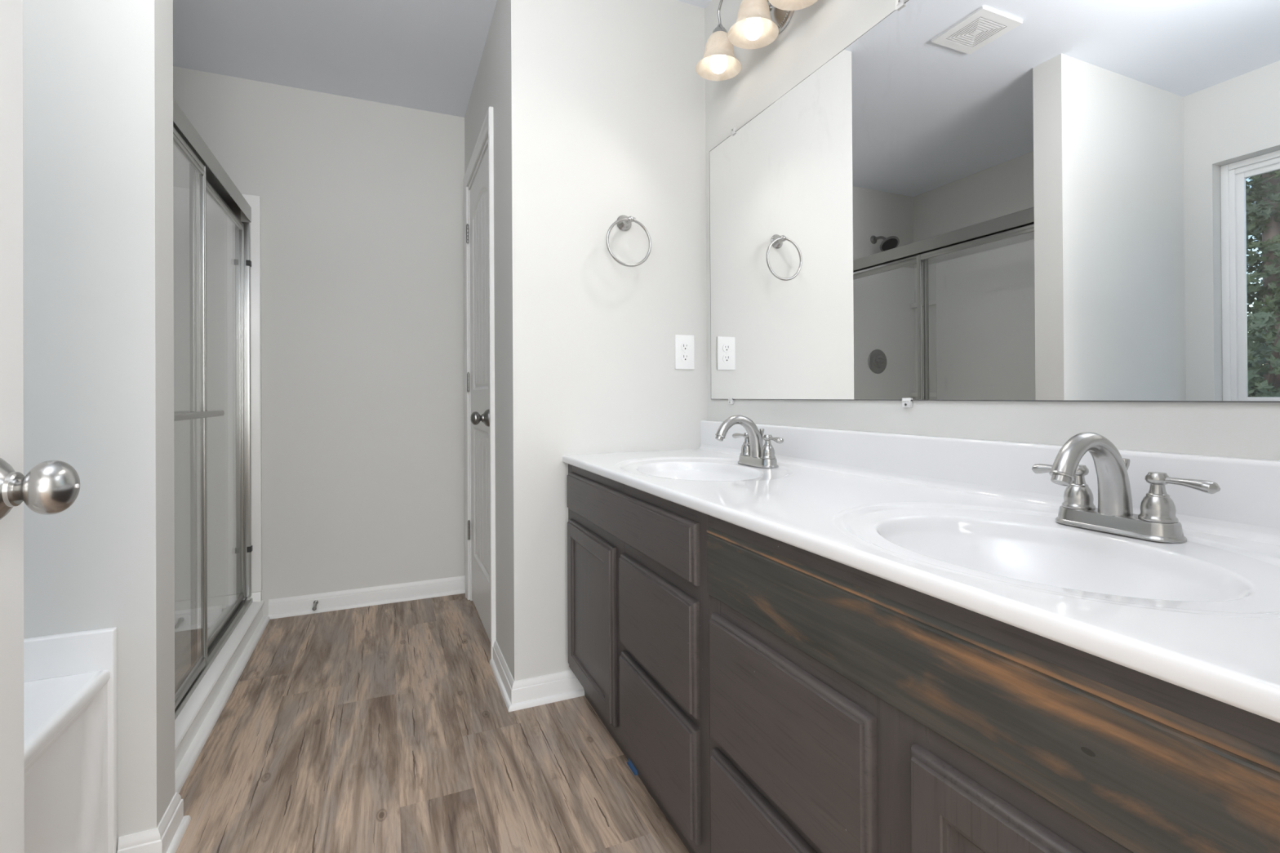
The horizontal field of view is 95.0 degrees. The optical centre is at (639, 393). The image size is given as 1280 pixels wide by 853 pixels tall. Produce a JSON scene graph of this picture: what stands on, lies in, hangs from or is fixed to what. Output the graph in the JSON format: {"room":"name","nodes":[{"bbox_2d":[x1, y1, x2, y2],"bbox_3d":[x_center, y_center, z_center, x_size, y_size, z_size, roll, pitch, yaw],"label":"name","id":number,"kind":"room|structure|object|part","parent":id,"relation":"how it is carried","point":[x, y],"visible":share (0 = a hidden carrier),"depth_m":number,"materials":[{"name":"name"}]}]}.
{"room":"bathroom","nodes":[
{"label":"bathroom","id":0,"kind":"room"},
{"bbox_2d":[22,0,174,844],"bbox_3d":[-1.492,-0.208,1.125,0.938,2.440,0.119,0,0,-23],"label":"wall","id":1,"kind":"structure","parent":0,"point":[98,231],"depth_m":1.23,"materials":[{"name":"paint"}]},
{"bbox_2d":[116,792,191,852],"bbox_3d":[-1.072,0.969,1.299,0.087,0.083,0.167,0,0,-23],"label":"baseboard","id":2,"kind":"structure","parent":1,"relation":"attached to","point":[170,832],"depth_m":1.27,"materials":[{"name":"paint"}]},
{"bbox_2d":[173,66,465,617],"bbox_3d":[-1.675,-0.201,2.738,2.500,2.440,0.100,0,0,-23],"label":"wall","id":3,"kind":"structure","parent":0,"point":[362,347],"depth_m":2.81,"materials":[{"name":"paint"}]},
{"bbox_2d":[173,186,262,601],"bbox_3d":[-1.814,-0.005,1.835,0.836,1.782,1.442,0,0,-23],"label":"shower surround","id":4,"kind":"object","parent":3,"relation":"attached to","point":[223,393],"visible":0.09,"depth_m":2.58,"materials":[{"name":"white"}]},
{"bbox_2d":[173,98,252,719],"bbox_3d":[-1.459,0.042,1.988,0.088,1.766,1.390,0,0,-23],"label":"shower door","id":5,"kind":"structure","parent":4,"relation":"attached to","point":[205,168],"depth_m":1.96,"materials":[{"name":"silver metal"}]},
{"bbox_3d":[-1.333,0.067,1.667,0.016,1.666,0.680,0,0,-23],"label":"sliding panel","id":6,"kind":"part","parent":5,"relation":"part of","materials":[{"name":"clear glass"}]},
{"bbox_3d":[-1.615,0.071,2.263,0.016,1.652,0.737,0,0,-23],"label":"sliding panel","id":7,"kind":"part","parent":5,"relation":"part of","materials":[{"name":"clear glass"}]},
{"bbox_2d":[174,616,270,793],"bbox_3d":[-1.401,1.006,2.010,0.012,0.018,1.388,0,0,-23],"label":"trim","id":8,"kind":"structure","parent":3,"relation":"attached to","point":[187,769],"depth_m":1.82,"materials":[{"name":"paint"}]},
{"bbox_2d":[312,600,318,610],"bbox_3d":[-1.496,0.974,2.701,0.020,0.026,0.070,0,0,-23],"label":"door stop","id":9,"kind":"object","parent":3,"relation":"attached to","point":[316,602],"visible":1,"depth_m":2.70,"materials":[{"name":"grey metal"}]},
{"bbox_2d":[268,575,465,619],"bbox_3d":[-1.285,0.976,2.831,0.870,0.083,0.024,0,0,-23],"label":"baseboard","id":10,"kind":"structure","parent":3,"relation":"attached to","point":[295,606],"depth_m":2.82,"materials":[{"name":"paint"}]},
{"bbox_2d":[175,593,688,852],"bbox_3d":[-0.090,1.049,-0.154,3.141,0.100,6.600,0,0,-23],"label":"floor","id":11,"kind":"structure","parent":0,"point":[389,727],"depth_m":1.63,"materials":[{"name":"wood"}]},
{"bbox_2d":[23,626,117,852],"bbox_3d":[-1.195,0.746,0.369,0.872,0.524,1.492,0,0,-23],"label":"bathtub","id":12,"kind":"object","parent":11,"relation":"on","point":[70,679],"visible":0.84,"depth_m":1.14,"materials":[{"name":"white plastic"}]},
{"bbox_2d":[23,670,110,767],"bbox_3d":[-1.193,0.752,0.358,0.866,0.385,1.470,0,0,-23],"label":"tub basin","id":13,"kind":"object","parent":12,"relation":"in","point":[67,713],"depth_m":1.11,"materials":[{"name":"white plastic"}]},
{"bbox_2d":[174,591,266,783],"bbox_3d":[-1.798,0.952,1.836,0.858,0.130,1.442,0,0,-23],"label":"shower tray","id":14,"kind":"object","parent":11,"relation":"on","point":[193,720],"visible":0.12,"depth_m":2.12,"materials":[{"name":"white"}]},
{"bbox_2d":[626,758,637,775],"bbox_3d":[-0.022,0.999,1.573,0.007,0.011,0.060,0,0,-23],"label":"tape","id":15,"kind":"object","parent":11,"relation":"on","point":[629,763],"visible":1,"depth_m":1.57,"materials":[{"name":"blue plastic"}]},
{"bbox_2d":[567,463,711,852],"bbox_3d":[0.183,0.615,1.637,0.553,0.778,0.932,0,0,-23],"label":"vanity cabinet","id":16,"kind":"object","parent":11,"relation":"on","point":[638,598],"visible":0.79,"depth_m":1.33,"materials":[{"name":"brown wood"}]},
{"bbox_3d":[-0.150,0.645,1.734,0.001,0.358,0.290,0,0,-23],"label":"door panel","id":17,"kind":"part","parent":16,"relation":"part of","materials":[{"name":"brown wood"}]},
{"bbox_3d":[-0.150,0.645,1.734,0.019,0.473,0.406,0,0,-23],"label":"cabinet door","id":18,"kind":"part","parent":16,"relation":"part of","materials":[{"name":"brown wood"}]},
{"bbox_3d":[-0.047,0.245,1.540,0.018,0.036,0.848,0,0,-23],"label":"frame rail","id":19,"kind":"part","parent":16,"relation":"part of","materials":[{"name":"brown wood"}]},
{"bbox_3d":[-0.046,0.390,1.539,0.018,0.050,0.848,0,0,-23],"label":"frame rail","id":20,"kind":"part","parent":16,"relation":"part of","materials":[{"name":"brown wood"}]},
{"bbox_3d":[-0.044,0.888,1.538,0.018,0.043,0.848,0,0,-23],"label":"frame rail","id":21,"kind":"part","parent":16,"relation":"part of","materials":[{"name":"brown wood"}]},
{"bbox_3d":[0.030,0.519,1.316,0.019,0.226,0.391,0,0,-23],"label":"drawer","id":22,"kind":"part","parent":16,"relation":"part of","materials":[{"name":"brown wood"}]},
{"bbox_3d":[0.032,0.765,1.315,0.019,0.222,0.391,0,0,-23],"label":"drawer","id":23,"kind":"part","parent":16,"relation":"part of","materials":[{"name":"brown wood"}]},
{"bbox_3d":[0.047,0.643,1.326,0.018,0.032,0.386,0,0,-23],"label":"frame rail","id":24,"kind":"part","parent":16,"relation":"part of","materials":[{"name":"brown wood"}]},
{"bbox_2d":[562,420,1279,723],"bbox_3d":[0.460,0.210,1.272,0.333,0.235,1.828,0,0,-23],"label":"countertop","id":25,"kind":"structure","parent":16,"relation":"on","point":[970,524],"depth_m":0.85,"materials":[{"name":"white stone"}]},
{"bbox_2d":[715,414,783,468],"bbox_3d":[0.323,0.132,1.692,0.187,0.146,0.185,0,0,17],"label":"faucet","id":26,"kind":"object","parent":25,"relation":"on","point":[753,452],"visible":1,"depth_m":1.66,"materials":[{"name":"silver metal"}]},
{"bbox_3d":[0.301,0.127,1.766,0.022,0.016,0.064,0,0,-23],"label":"lever","id":27,"kind":"part","parent":26,"relation":"part of","materials":[{"name":"silver metal"}]},
{"bbox_3d":[0.283,0.121,1.665,0.154,0.124,0.041,0,0,-23],"label":"spout","id":28,"kind":"part","parent":26,"relation":"part of","materials":[{"name":"silver metal"}]},
{"bbox_3d":[0.318,0.147,1.736,0.042,0.066,0.042,0,0,-23],"label":"handle","id":29,"kind":"part","parent":26,"relation":"part of","materials":[{"name":"silver metal"}]},
{"bbox_3d":[0.338,0.193,1.689,0.056,0.024,0.162,0,0,-23],"label":"plate","id":30,"kind":"part","parent":26,"relation":"part of","materials":[{"name":"silver metal"}]},
{"bbox_3d":[0.351,0.141,1.690,0.014,0.082,0.014,0,0,-23],"label":"pop rod","id":31,"kind":"part","parent":26,"relation":"part of","materials":[{"name":"silver metal"}]},
{"bbox_3d":[0.358,0.147,1.642,0.042,0.066,0.042,0,0,-23],"label":"handle","id":32,"kind":"part","parent":26,"relation":"part of","materials":[{"name":"silver metal"}]},
{"bbox_3d":[0.369,0.126,1.609,0.022,0.016,0.064,0,0,-23],"label":"lever","id":33,"kind":"part","parent":26,"relation":"part of","materials":[{"name":"silver metal"}]},
{"bbox_2d":[1031,431,1220,542],"bbox_3d":[0.681,0.127,0.862,0.187,0.146,0.185,0,0,17],"label":"faucet","id":34,"kind":"object","parent":25,"relation":"on","point":[1157,521],"visible":1,"depth_m":0.83,"materials":[{"name":"silver metal"}]},
{"bbox_3d":[0.660,0.122,0.937,0.022,0.016,0.064,0,0,-23],"label":"lever","id":35,"kind":"part","parent":34,"relation":"part of","materials":[{"name":"silver metal"}]},
{"bbox_3d":[0.677,0.142,0.906,0.042,0.066,0.042,0,0,-23],"label":"handle","id":36,"kind":"part","parent":34,"relation":"part of","materials":[{"name":"silver metal"}]},
{"bbox_3d":[0.642,0.116,0.836,0.154,0.124,0.041,0,0,-23],"label":"spout","id":37,"kind":"part","parent":34,"relation":"part of","materials":[{"name":"silver metal"}]},
{"bbox_3d":[0.697,0.187,0.859,0.056,0.024,0.162,0,0,-23],"label":"plate","id":38,"kind":"part","parent":34,"relation":"part of","materials":[{"name":"silver metal"}]},
{"bbox_3d":[0.710,0.136,0.861,0.014,0.082,0.014,0,0,-23],"label":"pop rod","id":39,"kind":"part","parent":34,"relation":"part of","materials":[{"name":"silver metal"}]},
{"bbox_3d":[0.717,0.142,0.813,0.042,0.066,0.042,0,0,-23],"label":"handle","id":40,"kind":"part","parent":34,"relation":"part of","materials":[{"name":"silver metal"}]},
{"bbox_3d":[0.728,0.121,0.779,0.022,0.016,0.064,0,0,-23],"label":"lever","id":41,"kind":"part","parent":34,"relation":"part of","materials":[{"name":"silver metal"}]},
{"bbox_2d":[706,515,1279,852],"bbox_3d":[0.545,0.610,0.798,0.553,0.778,0.895,0,0,-23],"label":"vanity cabinet","id":42,"kind":"object","parent":11,"relation":"on","point":[853,710],"visible":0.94,"depth_m":0.64,"materials":[{"name":"brown wood"}]},
{"bbox_3d":[0.211,0.762,0.901,0.019,0.222,0.387,0,0,-23],"label":"drawer","id":43,"kind":"part","parent":42,"relation":"part of","materials":[{"name":"brown wood"}]},
{"bbox_3d":[0.227,0.640,0.909,0.018,0.032,0.354,0,0,-23],"label":"frame rail","id":44,"kind":"part","parent":42,"relation":"part of","materials":[{"name":"brown wood"}]},
{"bbox_3d":[0.209,0.516,0.902,0.019,0.226,0.387,0,0,-23],"label":"drawer","id":45,"kind":"part","parent":42,"relation":"part of","materials":[{"name":"brown wood"}]},
{"bbox_3d":[0.318,0.639,0.699,0.019,0.531,0.895,0,0,-23],"label":"frame","id":46,"kind":"part","parent":42,"relation":"part of","materials":[{"name":"brown wood"}]},
{"bbox_3d":[0.316,0.392,0.701,0.018,0.036,0.811,0,0,-23],"label":"frame rail","id":47,"kind":"part","parent":42,"relation":"part of","materials":[{"name":"brown wood"}]},
{"bbox_3d":[0.385,0.635,0.495,0.001,0.355,0.265,0,0,-23],"label":"door panel","id":48,"kind":"part","parent":42,"relation":"part of","materials":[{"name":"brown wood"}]},
{"bbox_3d":[0.386,0.635,0.495,0.019,0.470,0.380,0,0,-23],"label":"cabinet door","id":49,"kind":"part","parent":42,"relation":"part of","materials":[{"name":"brown wood"}]},
{"bbox_2d":[173,0,711,117],"bbox_3d":[-0.791,-1.491,1.438,3.100,0.120,3.350,0,0,-23],"label":"ceiling","id":50,"kind":"structure","parent":0,"point":[422,55],"depth_m":2.39,"materials":[{"name":"paint"}]},
{"bbox_2d":[464,0,508,666],"bbox_3d":[-0.628,-0.208,2.523,0.100,2.440,1.125,0,0,-23],"label":"wall","id":51,"kind":"structure","parent":0,"point":[488,90],"depth_m":2.12,"materials":[{"name":"paint"}]},
{"bbox_2d":[466,146,490,641],"bbox_3d":[-0.727,0.000,2.583,0.110,2.002,0.663,0,0,-23],"label":"door","id":52,"kind":"structure","parent":51,"relation":"in","point":[478,192],"depth_m":2.59,"materials":[{"name":"paint"}]},
{"bbox_3d":[-0.642,0.096,2.325,0.057,0.054,0.054,0,0,-23],"label":"knob","id":53,"kind":"part","parent":52,"relation":"part of","materials":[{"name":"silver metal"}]},
{"bbox_2d":[463,106,496,658],"bbox_3d":[-0.669,-0.035,2.598,0.118,2.095,0.800,0,0,-23],"label":"door frame","id":54,"kind":"structure","parent":51,"relation":"attached to","point":[486,130],"depth_m":2.37,"materials":[{"name":"paint"}]},
{"bbox_2d":[489,640,584,711],"bbox_3d":[-0.375,0.967,2.080,0.252,0.083,0.373,0,0,-23],"label":"baseboard","id":55,"kind":"structure","parent":51,"relation":"attached to","point":[531,692],"depth_m":1.93,"materials":[{"name":"paint"}]},
{"bbox_2d":[505,0,706,680],"bbox_3d":[-0.055,-0.213,2.103,0.818,2.440,0.100,0,0,-23],"label":"wall","id":56,"kind":"structure","parent":0,"point":[605,100],"depth_m":2.00,"materials":[{"name":"paint"}]},
{"bbox_2d":[605,214,651,266],"bbox_3d":[-0.044,-0.529,2.023,0.167,0.190,0.059,0,0,-23],"label":"towel ring","id":57,"kind":"object","parent":56,"relation":"attached to","point":[624,223],"visible":1,"depth_m":2.01,"materials":[{"name":"silver metal"}]},
{"bbox_2d":[675,334,694,369],"bbox_3d":[0.164,-0.152,2.138,0.079,0.125,0.008,0,0,-23],"label":"wall outlet","id":58,"kind":"object","parent":56,"relation":"attached to","point":[684,344],"visible":1,"depth_m":2.14,"materials":[{"name":"white plastic"}]},
{"bbox_2d":[680,353,689,360],"bbox_3d":[0.165,-0.133,2.136,0.034,0.026,0.003,0,0,-23],"label":"socket","id":59,"kind":"object","parent":58,"relation":"attached to","point":[684,357],"depth_m":2.14,"materials":[{"name":"white plastic"}]},
{"bbox_2d":[680,342,689,350],"bbox_3d":[0.165,-0.172,2.136,0.034,0.026,0.003,0,0,-23],"label":"socket","id":60,"kind":"object","parent":58,"relation":"attached to","point":[684,346],"depth_m":2.14,"materials":[{"name":"white plastic"}]},
{"bbox_2d":[704,0,1279,460],"bbox_3d":[0.681,-0.220,1.304,0.100,2.440,1.951,0,0,-23],"label":"wall","id":61,"kind":"structure","parent":0,"point":[815,33],"depth_m":1.38,"materials":[{"name":"paint"}]},
{"bbox_2d":[695,0,817,80],"bbox_3d":[0.344,-1.159,1.725,0.177,0.239,0.537,0,0,-23],"label":"vanity light","id":62,"kind":"object","parent":61,"relation":"attached to","point":[758,23],"visible":1,"depth_m":1.75,"materials":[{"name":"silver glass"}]},
{"bbox_3d":[0.253,-1.107,1.898,0.147,0.115,0.147,0,0,-23],"label":"lamp shade","id":63,"kind":"part","parent":62,"relation":"part of","materials":[{"name":"white glass"}]},
{"bbox_3d":[0.254,-1.086,1.898,0.059,0.094,0.059,0,0,-23],"label":"bulb","id":64,"kind":"part","parent":62,"relation":"part of","materials":[{"name":"white glass"}]},
{"bbox_3d":[0.312,-1.214,1.821,0.038,0.127,0.200,0,0,-42],"label":"arm","id":65,"kind":"part","parent":62,"relation":"part of","materials":[{"name":"silver metal"}]},
{"bbox_3d":[0.331,-1.108,1.719,0.147,0.115,0.147,0,0,-23],"label":"lamp shade","id":66,"kind":"part","parent":62,"relation":"part of","materials":[{"name":"white glass"}]},
{"bbox_3d":[0.331,-1.087,1.719,0.059,0.094,0.059,0,0,-23],"label":"bulb","id":67,"kind":"part","parent":62,"relation":"part of","materials":[{"name":"white glass"}]},
{"bbox_3d":[0.408,-1.162,1.753,0.036,0.154,0.154,0,0,-23],"label":"plate","id":68,"kind":"part","parent":62,"relation":"part of","materials":[{"name":"silver metal"}]},
{"bbox_3d":[0.408,-1.109,1.540,0.147,0.115,0.147,0,0,-23],"label":"lamp shade","id":69,"kind":"part","parent":62,"relation":"part of","materials":[{"name":"white glass"}]},
{"bbox_2d":[700,420,1279,528],"bbox_3d":[0.600,0.155,1.333,0.028,0.125,1.828,0,0,-23],"label":"backsplash","id":70,"kind":"structure","parent":61,"relation":"attached to","point":[1249,494],"depth_m":1.08,"materials":[{"name":"white stone"}]},
{"bbox_2d":[709,0,1279,407],"bbox_3d":[0.608,-0.438,1.329,0.013,0.939,1.773,0,0,-23],"label":"wall mirror","id":71,"kind":"object","parent":61,"relation":"attached to","point":[968,200],"visible":1,"depth_m":1.11,"materials":[{"name":"silver mirror"}]},
{"bbox_3d":[-0.372,-0.030,-0.150,0.008,2.060,0.120,0,0,-23],"label":"door frame","id":72,"kind":"structure","parent":0,"visible":0},
{"bbox_2d":[0,0,79,852],"bbox_3d":[-0.498,-0.018,0.297,0.112,2.018,0.760,0,0,-23],"label":"door","id":73,"kind":"structure","parent":72,"relation":"attached to","point":[50,487],"depth_m":0.61,"materials":[{"name":"paint"}]},
{"bbox_3d":[-0.590,0.092,0.577,0.057,0.054,0.054,0,0,-23],"label":"knob","id":74,"kind":"part","parent":73,"relation":"part of","materials":[{"name":"silver metal"}]}
]}

